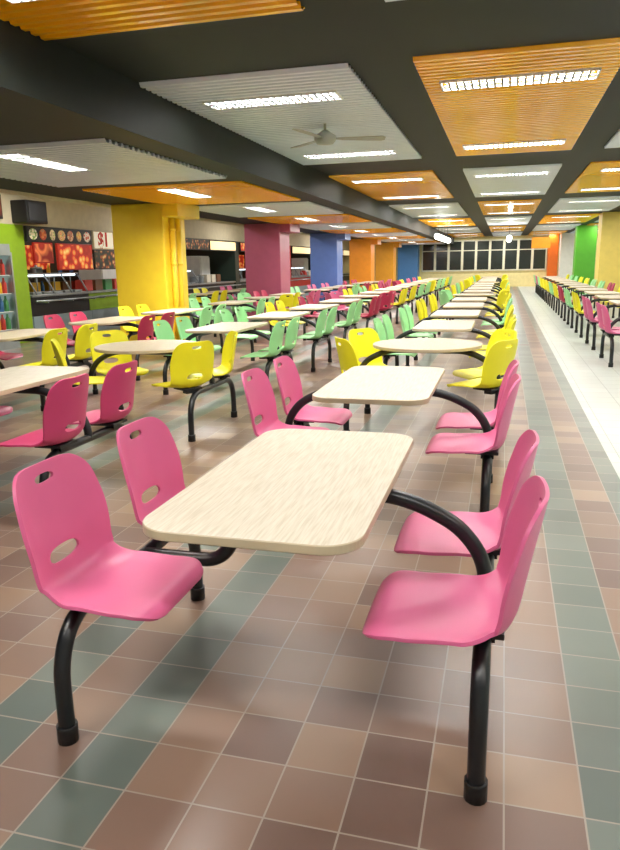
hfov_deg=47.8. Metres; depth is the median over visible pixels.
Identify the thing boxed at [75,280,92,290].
storage box
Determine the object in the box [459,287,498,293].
table
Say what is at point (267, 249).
column
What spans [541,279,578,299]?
table
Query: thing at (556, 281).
table
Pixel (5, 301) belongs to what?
drink bottle
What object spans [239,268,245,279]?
display warmer
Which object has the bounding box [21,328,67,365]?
chair
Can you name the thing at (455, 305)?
table
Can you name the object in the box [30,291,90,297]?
countertop
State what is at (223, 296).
chair
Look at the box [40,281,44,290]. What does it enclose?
sauce bottle
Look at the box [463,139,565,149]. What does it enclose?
ceiling light
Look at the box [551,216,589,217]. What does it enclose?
ceiling light
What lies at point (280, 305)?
chair
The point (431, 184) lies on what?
ceiling panel
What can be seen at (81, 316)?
chair
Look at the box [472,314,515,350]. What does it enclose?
chair
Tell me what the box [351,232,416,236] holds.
ceiling panel
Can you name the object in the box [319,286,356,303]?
table
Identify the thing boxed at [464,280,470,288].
chair
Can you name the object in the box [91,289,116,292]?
countertop
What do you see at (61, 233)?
food picture
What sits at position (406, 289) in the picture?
chair
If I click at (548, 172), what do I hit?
ceiling light
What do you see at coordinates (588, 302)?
chair
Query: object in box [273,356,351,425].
chair
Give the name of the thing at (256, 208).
ceiling light
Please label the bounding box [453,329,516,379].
chair
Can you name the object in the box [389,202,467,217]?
ceiling panel
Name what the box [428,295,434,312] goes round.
chair
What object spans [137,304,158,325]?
chair
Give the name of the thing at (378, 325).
chair
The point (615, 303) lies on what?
table
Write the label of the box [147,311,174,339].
chair
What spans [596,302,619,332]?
chair
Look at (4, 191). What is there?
trim
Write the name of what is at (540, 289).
table
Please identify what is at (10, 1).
ceiling light
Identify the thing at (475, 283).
table
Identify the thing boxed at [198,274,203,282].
stock pot
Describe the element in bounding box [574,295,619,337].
table
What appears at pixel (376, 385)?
table
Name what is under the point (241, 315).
chair
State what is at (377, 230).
ceiling panel
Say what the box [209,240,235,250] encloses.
sign
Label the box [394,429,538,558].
chair
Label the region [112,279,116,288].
storage box
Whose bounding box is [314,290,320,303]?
chair
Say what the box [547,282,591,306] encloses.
table
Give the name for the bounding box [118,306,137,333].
chair
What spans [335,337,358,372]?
chair
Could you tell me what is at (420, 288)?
chair
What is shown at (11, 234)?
wall
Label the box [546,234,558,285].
column
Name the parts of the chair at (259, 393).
backrest, seat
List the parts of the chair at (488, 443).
seat, backrest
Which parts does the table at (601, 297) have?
leg frame, support arm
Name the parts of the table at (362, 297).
support arm, leg frame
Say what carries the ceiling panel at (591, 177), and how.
attached to the ceiling at (380, 40)
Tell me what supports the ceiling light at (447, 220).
attached to the ceiling panel at (467, 221)
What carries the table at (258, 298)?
on the floor
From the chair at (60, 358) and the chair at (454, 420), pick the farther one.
the chair at (60, 358)
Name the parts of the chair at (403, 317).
backrest, seat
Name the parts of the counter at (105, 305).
tray rail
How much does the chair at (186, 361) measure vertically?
0.457 m
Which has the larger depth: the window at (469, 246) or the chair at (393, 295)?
the window at (469, 246)
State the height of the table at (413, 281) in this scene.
0.765 m
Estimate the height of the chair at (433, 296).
0.456 m
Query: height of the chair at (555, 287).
0.457 m
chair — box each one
[0,351,22,359]
[0,373,88,452]
[0,406,12,416]
[12,453,202,620]
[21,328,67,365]
[43,314,74,345]
[50,339,104,386]
[54,323,97,363]
[69,311,103,336]
[69,360,137,429]
[90,330,148,375]
[116,417,184,525]
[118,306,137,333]
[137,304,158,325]
[137,314,154,339]
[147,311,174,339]
[151,340,213,393]
[153,320,174,358]
[176,316,220,350]
[188,331,237,379]
[189,293,196,307]
[189,298,213,320]
[193,288,210,303]
[199,306,211,334]
[200,291,218,308]
[201,297,214,316]
[202,288,219,301]
[214,304,225,323]
[220,286,236,300]
[220,290,227,301]
[220,309,257,339]
[227,286,236,297]
[228,294,250,314]
[235,307,270,334]
[237,293,255,311]
[240,320,285,361]
[241,368,329,436]
[251,298,265,321]
[253,291,274,307]
[257,316,299,354]
[261,290,276,305]
[265,302,288,326]
[266,296,274,312]
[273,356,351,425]
[276,294,292,311]
[276,300,305,323]
[286,292,300,308]
[297,309,327,341]
[298,296,318,319]
[303,307,336,337]
[306,295,328,317]
[309,290,314,299]
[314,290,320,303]
[324,293,347,311]
[330,291,348,310]
[334,302,355,328]
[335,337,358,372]
[336,300,362,325]
[342,289,349,306]
[348,288,366,304]
[348,328,386,365]
[354,284,359,294]
[358,287,370,302]
[360,296,376,319]
[361,295,381,317]
[362,475,549,646]
[366,292,391,312]
[373,318,416,358]
[382,314,393,339]
[383,291,395,310]
[391,288,407,305]
[391,289,404,306]
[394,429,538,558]
[396,286,414,302]
[398,307,433,337]
[404,305,437,333]
[406,284,422,298]
[411,286,416,301]
[415,283,424,297]
[416,282,429,295]
[416,300,423,320]
[420,298,445,319]
[425,374,520,458]
[428,281,434,293]
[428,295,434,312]
[431,293,437,309]
[435,360,518,429]
[438,291,448,305]
[441,290,452,304]
[447,338,517,394]
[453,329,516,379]
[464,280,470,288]
[469,318,516,357]
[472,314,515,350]
[476,307,513,338]
[478,305,513,334]
[481,300,512,326]
[482,298,511,322]
[484,289,509,307]
[484,294,511,317]
[485,293,510,314]
[490,291,509,311]
[491,280,507,291]
[549,282,558,296]
[554,284,571,299]
[559,286,571,304]
[564,288,582,307]
[566,289,581,309]
[571,291,595,313]
[574,292,594,315]
[582,296,597,321]
[585,297,611,324]
[594,283,614,298]
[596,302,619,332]
[601,304,619,337]
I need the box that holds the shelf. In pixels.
[28,275,76,290]
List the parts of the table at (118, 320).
support arm, support arm, leg frame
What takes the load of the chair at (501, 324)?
attached to the table at (455, 305)
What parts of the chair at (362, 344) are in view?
seat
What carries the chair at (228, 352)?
attached to the table at (148, 347)
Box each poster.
[55,243,92,269]
[92,249,115,269]
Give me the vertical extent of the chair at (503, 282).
0.457 m
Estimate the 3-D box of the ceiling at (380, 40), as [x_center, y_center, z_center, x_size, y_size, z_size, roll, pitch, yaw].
[7.377,-6.078,18.871,10.050,0.150,48.000,3,13,15]
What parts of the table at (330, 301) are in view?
leg frame, support arm, support arm, leg frame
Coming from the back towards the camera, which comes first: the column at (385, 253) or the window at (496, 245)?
the window at (496, 245)
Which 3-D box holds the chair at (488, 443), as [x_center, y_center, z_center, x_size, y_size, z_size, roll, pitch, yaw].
[0.907,-0.049,3.901,0.495,0.457,0.438,3,13,15]
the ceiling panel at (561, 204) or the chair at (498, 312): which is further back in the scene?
the ceiling panel at (561, 204)
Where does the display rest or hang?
attached to the sign at (32, 233)
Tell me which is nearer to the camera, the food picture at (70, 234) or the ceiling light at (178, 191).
the ceiling light at (178, 191)
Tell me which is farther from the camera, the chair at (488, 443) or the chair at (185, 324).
the chair at (185, 324)
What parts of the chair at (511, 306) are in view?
seat, backrest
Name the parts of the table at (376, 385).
support arm, leg frame, support arm, leg frame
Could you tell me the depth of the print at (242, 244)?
26.06 m
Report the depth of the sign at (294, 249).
33.31 m
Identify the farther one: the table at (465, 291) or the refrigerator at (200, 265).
the refrigerator at (200, 265)
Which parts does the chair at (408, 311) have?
backrest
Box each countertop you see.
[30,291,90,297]
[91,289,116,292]
[188,281,235,285]
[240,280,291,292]
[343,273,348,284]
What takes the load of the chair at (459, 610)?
attached to the table at (297, 491)
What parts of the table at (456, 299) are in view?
support arm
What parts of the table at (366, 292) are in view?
leg frame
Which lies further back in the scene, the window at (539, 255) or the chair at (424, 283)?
the window at (539, 255)
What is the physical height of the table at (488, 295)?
0.765 m
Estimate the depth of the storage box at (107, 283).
17.75 m
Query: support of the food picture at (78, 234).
attached to the sign at (32, 233)
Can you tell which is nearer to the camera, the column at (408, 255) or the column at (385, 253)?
the column at (385, 253)
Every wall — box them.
[0,223,32,343]
[23,226,299,283]
[186,241,239,306]
[245,246,291,286]
[291,254,310,274]
[343,234,597,286]
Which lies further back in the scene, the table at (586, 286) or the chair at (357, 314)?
the table at (586, 286)
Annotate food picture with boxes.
[29,228,36,239]
[39,229,46,239]
[50,230,54,240]
[58,230,64,240]
[67,231,73,240]
[76,232,80,241]
[84,232,89,241]
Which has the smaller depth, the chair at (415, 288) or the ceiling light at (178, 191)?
the ceiling light at (178, 191)
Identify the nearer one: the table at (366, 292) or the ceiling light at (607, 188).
the ceiling light at (607, 188)
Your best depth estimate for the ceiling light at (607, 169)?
11.80 m
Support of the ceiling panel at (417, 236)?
attached to the ceiling at (50, 91)
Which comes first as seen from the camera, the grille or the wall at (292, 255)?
the grille
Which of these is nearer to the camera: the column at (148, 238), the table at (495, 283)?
the column at (148, 238)
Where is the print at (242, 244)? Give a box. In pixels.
[241,243,244,250]
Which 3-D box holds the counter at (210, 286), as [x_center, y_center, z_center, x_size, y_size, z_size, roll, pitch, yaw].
[-3.751,-4.145,22.900,0.950,0.950,6.200,3,13,15]
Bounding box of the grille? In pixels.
[28,202,46,221]
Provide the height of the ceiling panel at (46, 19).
0.030 m
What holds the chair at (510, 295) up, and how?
attached to the table at (456, 299)
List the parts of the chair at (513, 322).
seat, backrest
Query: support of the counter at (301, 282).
on the floor
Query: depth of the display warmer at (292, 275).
33.77 m
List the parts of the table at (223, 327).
leg frame, support arm, support arm, leg frame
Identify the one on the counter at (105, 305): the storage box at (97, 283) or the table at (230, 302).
the storage box at (97, 283)
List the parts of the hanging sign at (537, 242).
panel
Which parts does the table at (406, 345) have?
leg frame, support arm, support arm, leg frame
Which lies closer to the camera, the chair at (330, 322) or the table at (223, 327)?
the table at (223, 327)
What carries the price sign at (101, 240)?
attached to the wall at (53, 266)
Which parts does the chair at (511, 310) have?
backrest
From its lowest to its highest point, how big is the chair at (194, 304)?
0.456 m
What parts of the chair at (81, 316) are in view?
backrest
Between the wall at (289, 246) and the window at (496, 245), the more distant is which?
the window at (496, 245)
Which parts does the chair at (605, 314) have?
backrest, seat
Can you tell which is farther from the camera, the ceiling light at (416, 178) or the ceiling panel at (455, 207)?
the ceiling panel at (455, 207)
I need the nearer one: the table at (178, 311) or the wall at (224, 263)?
the table at (178, 311)
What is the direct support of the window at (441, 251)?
in the wall at (516, 278)
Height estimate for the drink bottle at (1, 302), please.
0.290 m
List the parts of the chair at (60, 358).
backrest, seat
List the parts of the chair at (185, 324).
backrest, seat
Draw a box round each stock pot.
[29,265,42,276]
[189,275,198,282]
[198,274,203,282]
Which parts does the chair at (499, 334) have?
seat, backrest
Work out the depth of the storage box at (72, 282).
18.80 m
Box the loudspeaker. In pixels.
[10,199,47,224]
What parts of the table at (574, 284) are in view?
leg frame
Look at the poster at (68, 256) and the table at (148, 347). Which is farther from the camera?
the poster at (68, 256)
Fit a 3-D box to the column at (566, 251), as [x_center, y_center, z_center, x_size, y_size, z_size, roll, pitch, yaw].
[14.682,-9.400,39.947,0.850,2.990,0.900,3,13,15]
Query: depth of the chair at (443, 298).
15.48 m
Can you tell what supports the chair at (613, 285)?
attached to the table at (586, 286)
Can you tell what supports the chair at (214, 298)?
attached to the table at (198, 294)
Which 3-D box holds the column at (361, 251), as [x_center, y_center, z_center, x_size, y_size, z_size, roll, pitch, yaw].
[2.526,-7.159,31.992,1.300,2.570,0.940,3,13,15]
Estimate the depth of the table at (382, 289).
19.74 m
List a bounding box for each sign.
[24,226,91,244]
[91,230,113,249]
[185,238,208,249]
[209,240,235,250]
[239,242,244,251]
[291,246,309,253]
[343,250,348,255]
[531,231,550,248]
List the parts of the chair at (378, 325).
backrest, seat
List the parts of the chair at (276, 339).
seat, backrest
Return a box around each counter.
[30,291,98,337]
[88,289,119,329]
[188,281,240,313]
[291,275,310,295]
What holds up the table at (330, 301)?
on the floor
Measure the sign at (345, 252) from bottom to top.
0.340 m
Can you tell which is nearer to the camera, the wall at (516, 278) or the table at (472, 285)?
the table at (472, 285)
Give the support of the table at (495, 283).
on the floor
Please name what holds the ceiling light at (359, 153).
attached to the ceiling panel at (359, 113)
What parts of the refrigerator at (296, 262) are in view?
door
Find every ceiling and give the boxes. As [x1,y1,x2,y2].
[0,19,453,244]
[53,0,619,235]
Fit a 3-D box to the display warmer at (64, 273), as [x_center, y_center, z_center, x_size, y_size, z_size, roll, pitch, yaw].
[-5.734,-3.182,15.697,0.473,0.456,1.940,3,13,15]
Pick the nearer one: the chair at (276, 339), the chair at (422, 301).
the chair at (276, 339)
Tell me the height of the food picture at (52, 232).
0.230 m
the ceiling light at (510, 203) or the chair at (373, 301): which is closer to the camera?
the chair at (373, 301)
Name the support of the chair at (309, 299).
attached to the table at (330, 301)
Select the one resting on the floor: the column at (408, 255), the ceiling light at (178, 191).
the column at (408, 255)
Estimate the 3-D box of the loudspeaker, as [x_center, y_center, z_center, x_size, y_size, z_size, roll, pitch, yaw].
[-5.665,-4.295,14.142,0.380,0.440,0.660,3,13,15]
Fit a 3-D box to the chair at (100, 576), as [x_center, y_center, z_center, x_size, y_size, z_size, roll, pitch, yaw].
[-0.643,0.353,2.256,0.495,0.457,0.438,3,13,15]
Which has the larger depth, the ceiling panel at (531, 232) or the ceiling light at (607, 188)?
the ceiling panel at (531, 232)
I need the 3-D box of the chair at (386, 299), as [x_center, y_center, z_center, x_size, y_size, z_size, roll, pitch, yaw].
[1.553,-2.737,15.641,0.437,0.456,0.494,-12,17,-40]
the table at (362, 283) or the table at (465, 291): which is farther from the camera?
the table at (362, 283)
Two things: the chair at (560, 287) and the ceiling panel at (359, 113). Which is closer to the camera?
the ceiling panel at (359, 113)
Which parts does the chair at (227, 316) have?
backrest, seat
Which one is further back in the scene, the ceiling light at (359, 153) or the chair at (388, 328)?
the ceiling light at (359, 153)
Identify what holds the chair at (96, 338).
attached to the table at (148, 347)
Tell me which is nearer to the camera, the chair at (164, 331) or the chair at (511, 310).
the chair at (164, 331)
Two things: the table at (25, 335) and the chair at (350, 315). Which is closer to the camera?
the table at (25, 335)
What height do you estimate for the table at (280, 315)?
0.765 m
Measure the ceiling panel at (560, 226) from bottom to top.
0.034 m
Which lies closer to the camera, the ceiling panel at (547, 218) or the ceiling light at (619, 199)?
the ceiling light at (619, 199)
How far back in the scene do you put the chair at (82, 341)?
7.94 m
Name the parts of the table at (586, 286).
leg frame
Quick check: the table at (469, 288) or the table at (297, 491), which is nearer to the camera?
the table at (297, 491)
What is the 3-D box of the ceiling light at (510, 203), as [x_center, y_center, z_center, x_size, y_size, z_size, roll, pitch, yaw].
[5.290,-5.879,18.600,1.280,0.040,0.300,3,13,15]
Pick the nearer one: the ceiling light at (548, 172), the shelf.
the ceiling light at (548, 172)
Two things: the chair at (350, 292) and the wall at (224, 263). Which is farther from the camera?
the wall at (224, 263)
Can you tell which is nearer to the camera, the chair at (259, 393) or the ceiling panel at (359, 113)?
the chair at (259, 393)
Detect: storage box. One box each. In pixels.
[29,282,40,291]
[44,282,60,290]
[55,281,69,289]
[71,281,75,288]
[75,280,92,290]
[89,279,102,289]
[102,279,111,289]
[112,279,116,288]
[202,275,210,282]
[208,274,215,281]
[215,274,220,281]
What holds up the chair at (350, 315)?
attached to the table at (307, 307)
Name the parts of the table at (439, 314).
leg frame, support arm, support arm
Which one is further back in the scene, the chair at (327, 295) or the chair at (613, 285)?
the chair at (613, 285)
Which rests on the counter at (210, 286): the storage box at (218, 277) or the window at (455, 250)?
the storage box at (218, 277)
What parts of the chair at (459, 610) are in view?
seat, backrest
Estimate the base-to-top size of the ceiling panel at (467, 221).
0.030 m
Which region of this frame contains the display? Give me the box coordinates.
[31,242,53,262]
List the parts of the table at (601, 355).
leg frame, support arm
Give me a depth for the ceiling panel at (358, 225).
19.96 m
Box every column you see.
[111,203,199,340]
[244,223,299,320]
[310,233,350,303]
[349,239,380,290]
[375,243,401,285]
[398,245,419,282]
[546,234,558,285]
[557,233,574,286]
[572,225,597,293]
[593,211,619,304]
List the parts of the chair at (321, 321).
seat, backrest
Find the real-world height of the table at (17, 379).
0.765 m
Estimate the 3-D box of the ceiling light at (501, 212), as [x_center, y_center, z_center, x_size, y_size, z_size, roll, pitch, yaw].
[6.191,-6.632,21.833,1.280,0.040,0.300,3,13,15]
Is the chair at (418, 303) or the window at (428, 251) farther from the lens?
the window at (428, 251)
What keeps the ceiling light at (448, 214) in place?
attached to the ceiling panel at (455, 207)
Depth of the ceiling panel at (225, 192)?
10.50 m
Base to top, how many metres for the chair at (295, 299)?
0.456 m
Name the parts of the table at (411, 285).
leg frame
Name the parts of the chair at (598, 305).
backrest, seat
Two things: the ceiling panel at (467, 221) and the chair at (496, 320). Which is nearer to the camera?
the chair at (496, 320)
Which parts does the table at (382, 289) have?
leg frame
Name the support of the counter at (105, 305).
on the floor
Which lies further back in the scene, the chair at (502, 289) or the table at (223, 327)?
the chair at (502, 289)
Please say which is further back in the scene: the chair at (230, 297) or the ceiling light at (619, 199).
the ceiling light at (619, 199)
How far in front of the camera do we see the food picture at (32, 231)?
14.46 m
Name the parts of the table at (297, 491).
leg frame, support arm, support arm, leg frame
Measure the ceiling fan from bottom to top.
0.250 m
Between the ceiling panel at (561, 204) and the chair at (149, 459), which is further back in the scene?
the ceiling panel at (561, 204)
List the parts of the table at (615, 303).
leg frame, support arm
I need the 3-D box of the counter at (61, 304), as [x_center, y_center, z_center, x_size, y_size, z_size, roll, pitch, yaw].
[-5.728,-2.493,15.803,0.950,0.950,2.200,3,13,15]
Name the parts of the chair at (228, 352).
seat, backrest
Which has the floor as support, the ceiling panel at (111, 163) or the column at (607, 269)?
the column at (607, 269)
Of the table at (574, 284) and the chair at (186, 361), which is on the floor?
the table at (574, 284)
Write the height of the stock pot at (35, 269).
0.280 m
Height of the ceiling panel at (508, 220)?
0.034 m
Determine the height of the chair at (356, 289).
0.457 m
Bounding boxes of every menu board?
[25,244,50,270]
[239,254,244,267]
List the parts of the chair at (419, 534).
seat, backrest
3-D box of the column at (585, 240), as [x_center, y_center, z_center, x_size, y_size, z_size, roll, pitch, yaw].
[12.325,-7.430,31.487,0.850,2.990,0.900,3,13,15]
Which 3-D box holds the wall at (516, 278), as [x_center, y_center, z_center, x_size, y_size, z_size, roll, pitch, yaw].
[9.574,-10.113,42.905,18.600,3.240,0.100,3,13,15]
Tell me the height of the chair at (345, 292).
0.457 m
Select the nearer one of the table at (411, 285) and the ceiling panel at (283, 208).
the ceiling panel at (283, 208)
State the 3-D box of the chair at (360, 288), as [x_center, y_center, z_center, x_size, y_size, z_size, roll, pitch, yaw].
[1.613,-3.675,19.749,0.495,0.457,0.437,3,13,15]
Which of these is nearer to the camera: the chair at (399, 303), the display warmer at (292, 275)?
the chair at (399, 303)
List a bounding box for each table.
[0,329,98,410]
[0,366,131,482]
[53,429,493,805]
[54,316,169,380]
[66,340,236,441]
[127,308,222,352]
[163,322,292,394]
[188,293,223,323]
[194,300,271,342]
[199,290,239,306]
[232,296,298,332]
[237,311,331,371]
[265,293,317,325]
[280,304,357,338]
[285,366,492,511]
[300,289,343,312]
[303,299,374,340]
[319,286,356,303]
[324,285,366,305]
[337,295,391,326]
[343,338,500,430]
[347,282,374,294]
[347,291,402,323]
[362,288,412,314]
[383,320,490,365]
[385,286,420,312]
[394,283,432,304]
[395,284,427,306]
[405,310,500,365]
[406,281,437,300]
[417,279,445,292]
[422,302,502,337]
[433,297,502,337]
[446,293,502,319]
[449,290,497,319]
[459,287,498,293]
[464,285,500,290]
[468,283,501,289]
[471,282,499,285]
[472,280,499,284]
[535,276,565,293]
[537,277,569,294]
[539,278,573,297]
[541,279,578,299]
[544,280,584,302]
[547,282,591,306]
[551,283,599,310]
[555,285,608,314]
[560,288,619,320]
[566,291,619,327]
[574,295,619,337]
[585,300,619,349]
[599,317,619,366]
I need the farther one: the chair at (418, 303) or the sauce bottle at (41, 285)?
the sauce bottle at (41, 285)
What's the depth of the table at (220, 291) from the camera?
20.63 m
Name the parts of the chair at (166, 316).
backrest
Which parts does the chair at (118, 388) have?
seat, backrest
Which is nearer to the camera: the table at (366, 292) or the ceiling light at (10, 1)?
the ceiling light at (10, 1)
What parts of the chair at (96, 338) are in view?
backrest, seat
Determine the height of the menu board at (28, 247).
0.650 m
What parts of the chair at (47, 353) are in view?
seat, backrest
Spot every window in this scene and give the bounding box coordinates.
[421,245,434,271]
[435,244,448,271]
[448,240,462,270]
[462,240,475,270]
[475,239,489,270]
[489,239,504,270]
[503,239,518,270]
[517,238,532,269]
[532,248,546,269]
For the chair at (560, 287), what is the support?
attached to the table at (581, 290)
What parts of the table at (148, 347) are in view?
support arm, support arm, leg frame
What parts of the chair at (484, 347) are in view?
seat, backrest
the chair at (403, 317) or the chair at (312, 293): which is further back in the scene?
the chair at (312, 293)
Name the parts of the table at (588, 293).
leg frame, support arm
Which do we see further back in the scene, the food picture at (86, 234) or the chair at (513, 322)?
the food picture at (86, 234)
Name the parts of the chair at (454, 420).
seat, backrest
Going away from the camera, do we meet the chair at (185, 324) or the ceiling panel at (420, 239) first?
the chair at (185, 324)
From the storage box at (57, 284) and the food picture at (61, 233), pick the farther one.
the storage box at (57, 284)
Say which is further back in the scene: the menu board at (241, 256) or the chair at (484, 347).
the menu board at (241, 256)
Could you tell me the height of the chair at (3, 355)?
0.457 m
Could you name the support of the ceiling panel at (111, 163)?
attached to the ceiling at (50, 91)
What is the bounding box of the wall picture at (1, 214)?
[0,195,2,218]
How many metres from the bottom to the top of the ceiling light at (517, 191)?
0.042 m
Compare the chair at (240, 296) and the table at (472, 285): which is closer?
the chair at (240, 296)
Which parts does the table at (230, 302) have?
support arm, leg frame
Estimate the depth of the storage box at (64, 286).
18.42 m
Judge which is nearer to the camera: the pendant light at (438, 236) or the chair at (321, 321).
the chair at (321, 321)
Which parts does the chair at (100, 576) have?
backrest, seat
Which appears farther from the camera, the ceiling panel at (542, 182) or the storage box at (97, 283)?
the storage box at (97, 283)
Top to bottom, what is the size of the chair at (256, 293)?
0.457 m
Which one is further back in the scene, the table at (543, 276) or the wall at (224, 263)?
the table at (543, 276)
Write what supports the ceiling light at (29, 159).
attached to the ceiling panel at (111, 163)
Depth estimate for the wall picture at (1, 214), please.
13.52 m
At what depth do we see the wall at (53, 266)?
18.72 m
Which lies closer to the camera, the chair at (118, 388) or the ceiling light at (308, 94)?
the chair at (118, 388)
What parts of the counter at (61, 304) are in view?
tray rail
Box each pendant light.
[434,226,444,240]
[443,231,450,242]
[507,226,511,241]
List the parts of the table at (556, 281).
leg frame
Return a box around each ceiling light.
[0,152,92,171]
[6,0,37,3]
[157,188,212,197]
[202,90,343,109]
[242,206,277,211]
[295,217,319,220]
[303,149,396,158]
[352,177,423,182]
[382,195,439,198]
[403,206,449,208]
[420,214,457,215]
[428,220,463,221]
[440,67,601,90]
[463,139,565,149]
[473,171,549,177]
[480,191,539,194]
[484,203,533,205]
[487,212,529,213]
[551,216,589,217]
[558,209,603,211]
[567,199,619,202]
[580,187,619,190]
[600,167,619,170]
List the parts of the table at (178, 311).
leg frame, support arm, leg frame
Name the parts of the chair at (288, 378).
backrest, seat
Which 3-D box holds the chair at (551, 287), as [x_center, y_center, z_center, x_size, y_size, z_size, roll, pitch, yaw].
[7.527,-4.128,21.283,0.495,0.457,0.437,3,13,15]
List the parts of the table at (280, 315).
leg frame, support arm, support arm, leg frame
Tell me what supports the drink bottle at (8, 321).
on the refrigerator at (5, 254)
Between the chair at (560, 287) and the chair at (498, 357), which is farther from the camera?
the chair at (560, 287)
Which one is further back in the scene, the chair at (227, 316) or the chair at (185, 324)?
the chair at (227, 316)
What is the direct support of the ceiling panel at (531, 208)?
attached to the ceiling at (380, 40)
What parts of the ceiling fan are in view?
blade, blade, motor, blade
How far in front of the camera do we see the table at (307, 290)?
20.63 m
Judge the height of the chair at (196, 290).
0.457 m
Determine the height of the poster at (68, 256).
0.578 m
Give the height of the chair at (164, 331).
0.457 m
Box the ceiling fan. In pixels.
[291,123,385,147]
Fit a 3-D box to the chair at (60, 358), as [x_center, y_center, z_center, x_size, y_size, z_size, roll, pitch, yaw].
[-2.074,-0.558,6.360,0.495,0.457,0.438,-5,13,-17]
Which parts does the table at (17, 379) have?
support arm, leg frame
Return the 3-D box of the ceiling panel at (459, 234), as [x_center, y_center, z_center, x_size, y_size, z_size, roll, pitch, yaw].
[8.940,-10.786,39.814,1.800,0.030,5.150,3,13,15]
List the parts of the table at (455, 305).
support arm, support arm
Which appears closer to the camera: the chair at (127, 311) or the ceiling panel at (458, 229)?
the chair at (127, 311)
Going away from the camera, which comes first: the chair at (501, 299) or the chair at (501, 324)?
the chair at (501, 324)
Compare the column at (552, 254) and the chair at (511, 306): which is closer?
the chair at (511, 306)
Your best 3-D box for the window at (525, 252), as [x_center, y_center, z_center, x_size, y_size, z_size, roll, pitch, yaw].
[12.875,-10.197,41.871,0.820,1.850,0.080,3,13,15]
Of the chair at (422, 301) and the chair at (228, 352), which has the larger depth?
the chair at (422, 301)
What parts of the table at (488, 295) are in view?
support arm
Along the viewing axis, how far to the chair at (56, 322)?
9.80 m
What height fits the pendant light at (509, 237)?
0.690 m
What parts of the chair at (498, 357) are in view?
seat, backrest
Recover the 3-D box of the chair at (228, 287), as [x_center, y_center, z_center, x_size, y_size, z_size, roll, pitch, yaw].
[-2.471,-4.360,23.068,0.495,0.457,0.437,3,13,15]
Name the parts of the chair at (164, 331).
backrest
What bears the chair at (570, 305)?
attached to the table at (588, 293)
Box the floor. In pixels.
[0,286,619,849]
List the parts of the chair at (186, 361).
seat, backrest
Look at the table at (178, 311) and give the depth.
11.60 m
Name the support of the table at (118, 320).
on the floor
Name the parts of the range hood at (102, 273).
door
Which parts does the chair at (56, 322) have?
backrest, seat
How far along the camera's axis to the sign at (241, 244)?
26.00 m
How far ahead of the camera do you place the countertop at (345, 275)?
43.67 m
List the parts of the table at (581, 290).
leg frame, leg frame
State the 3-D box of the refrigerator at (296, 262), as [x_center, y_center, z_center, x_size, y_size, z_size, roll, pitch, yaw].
[-0.506,-8.023,37.636,0.752,1.850,0.800,3,13,15]
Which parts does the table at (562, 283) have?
leg frame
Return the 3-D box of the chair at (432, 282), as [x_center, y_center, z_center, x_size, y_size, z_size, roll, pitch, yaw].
[4.210,-4.958,25.181,0.437,0.457,0.495,-12,17,-40]
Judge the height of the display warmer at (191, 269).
0.456 m
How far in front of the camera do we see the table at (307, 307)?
12.11 m
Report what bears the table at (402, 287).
on the floor
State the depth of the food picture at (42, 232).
14.77 m
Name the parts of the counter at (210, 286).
tray rail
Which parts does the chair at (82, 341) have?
seat, backrest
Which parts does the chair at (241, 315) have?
backrest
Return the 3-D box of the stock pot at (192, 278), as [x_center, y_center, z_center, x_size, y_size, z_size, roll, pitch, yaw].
[-3.817,-4.806,23.030,0.310,0.280,0.305,3,13,15]
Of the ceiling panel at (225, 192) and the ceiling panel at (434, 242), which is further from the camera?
the ceiling panel at (434, 242)
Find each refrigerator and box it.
[0,244,19,350]
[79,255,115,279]
[186,256,209,281]
[291,258,307,274]
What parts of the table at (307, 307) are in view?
support arm, leg frame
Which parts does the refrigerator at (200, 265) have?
door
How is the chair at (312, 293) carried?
attached to the table at (279, 294)
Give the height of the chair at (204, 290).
0.457 m
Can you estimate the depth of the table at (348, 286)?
24.16 m
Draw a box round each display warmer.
[28,272,87,294]
[187,269,198,283]
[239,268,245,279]
[291,267,308,276]
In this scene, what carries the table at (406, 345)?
on the floor
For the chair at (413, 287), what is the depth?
19.30 m
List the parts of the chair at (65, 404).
seat, backrest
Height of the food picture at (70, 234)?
0.230 m
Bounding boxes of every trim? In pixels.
[0,189,348,240]
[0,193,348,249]
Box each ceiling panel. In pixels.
[0,0,304,40]
[0,138,226,186]
[82,181,300,204]
[139,63,421,164]
[199,201,343,217]
[248,214,371,223]
[300,222,390,229]
[320,228,405,233]
[329,170,453,200]
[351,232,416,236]
[361,235,425,239]
[381,238,433,241]
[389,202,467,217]
[389,240,438,242]
[402,242,444,244]
[413,37,619,155]
[418,218,475,226]
[436,227,480,232]
[448,233,484,237]
[463,163,561,196]
[478,199,541,214]
[485,216,531,224]
[489,225,525,231]
[492,232,521,236]
[528,230,567,235]
[532,224,580,230]
[538,213,599,223]
[548,196,619,212]
[565,160,619,192]
[604,129,619,147]
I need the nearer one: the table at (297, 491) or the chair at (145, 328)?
the table at (297, 491)
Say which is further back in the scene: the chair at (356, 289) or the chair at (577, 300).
the chair at (356, 289)
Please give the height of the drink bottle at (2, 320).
0.290 m
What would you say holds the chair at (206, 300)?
attached to the table at (230, 302)
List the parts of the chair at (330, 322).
seat, backrest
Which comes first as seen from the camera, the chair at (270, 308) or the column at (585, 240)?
the chair at (270, 308)
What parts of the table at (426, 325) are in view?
leg frame, support arm, support arm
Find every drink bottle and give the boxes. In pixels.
[0,259,4,274]
[0,296,3,311]
[0,314,5,329]
[1,278,6,292]
[3,296,8,310]
[5,314,10,328]
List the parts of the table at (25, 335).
support arm, leg frame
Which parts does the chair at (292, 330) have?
seat, backrest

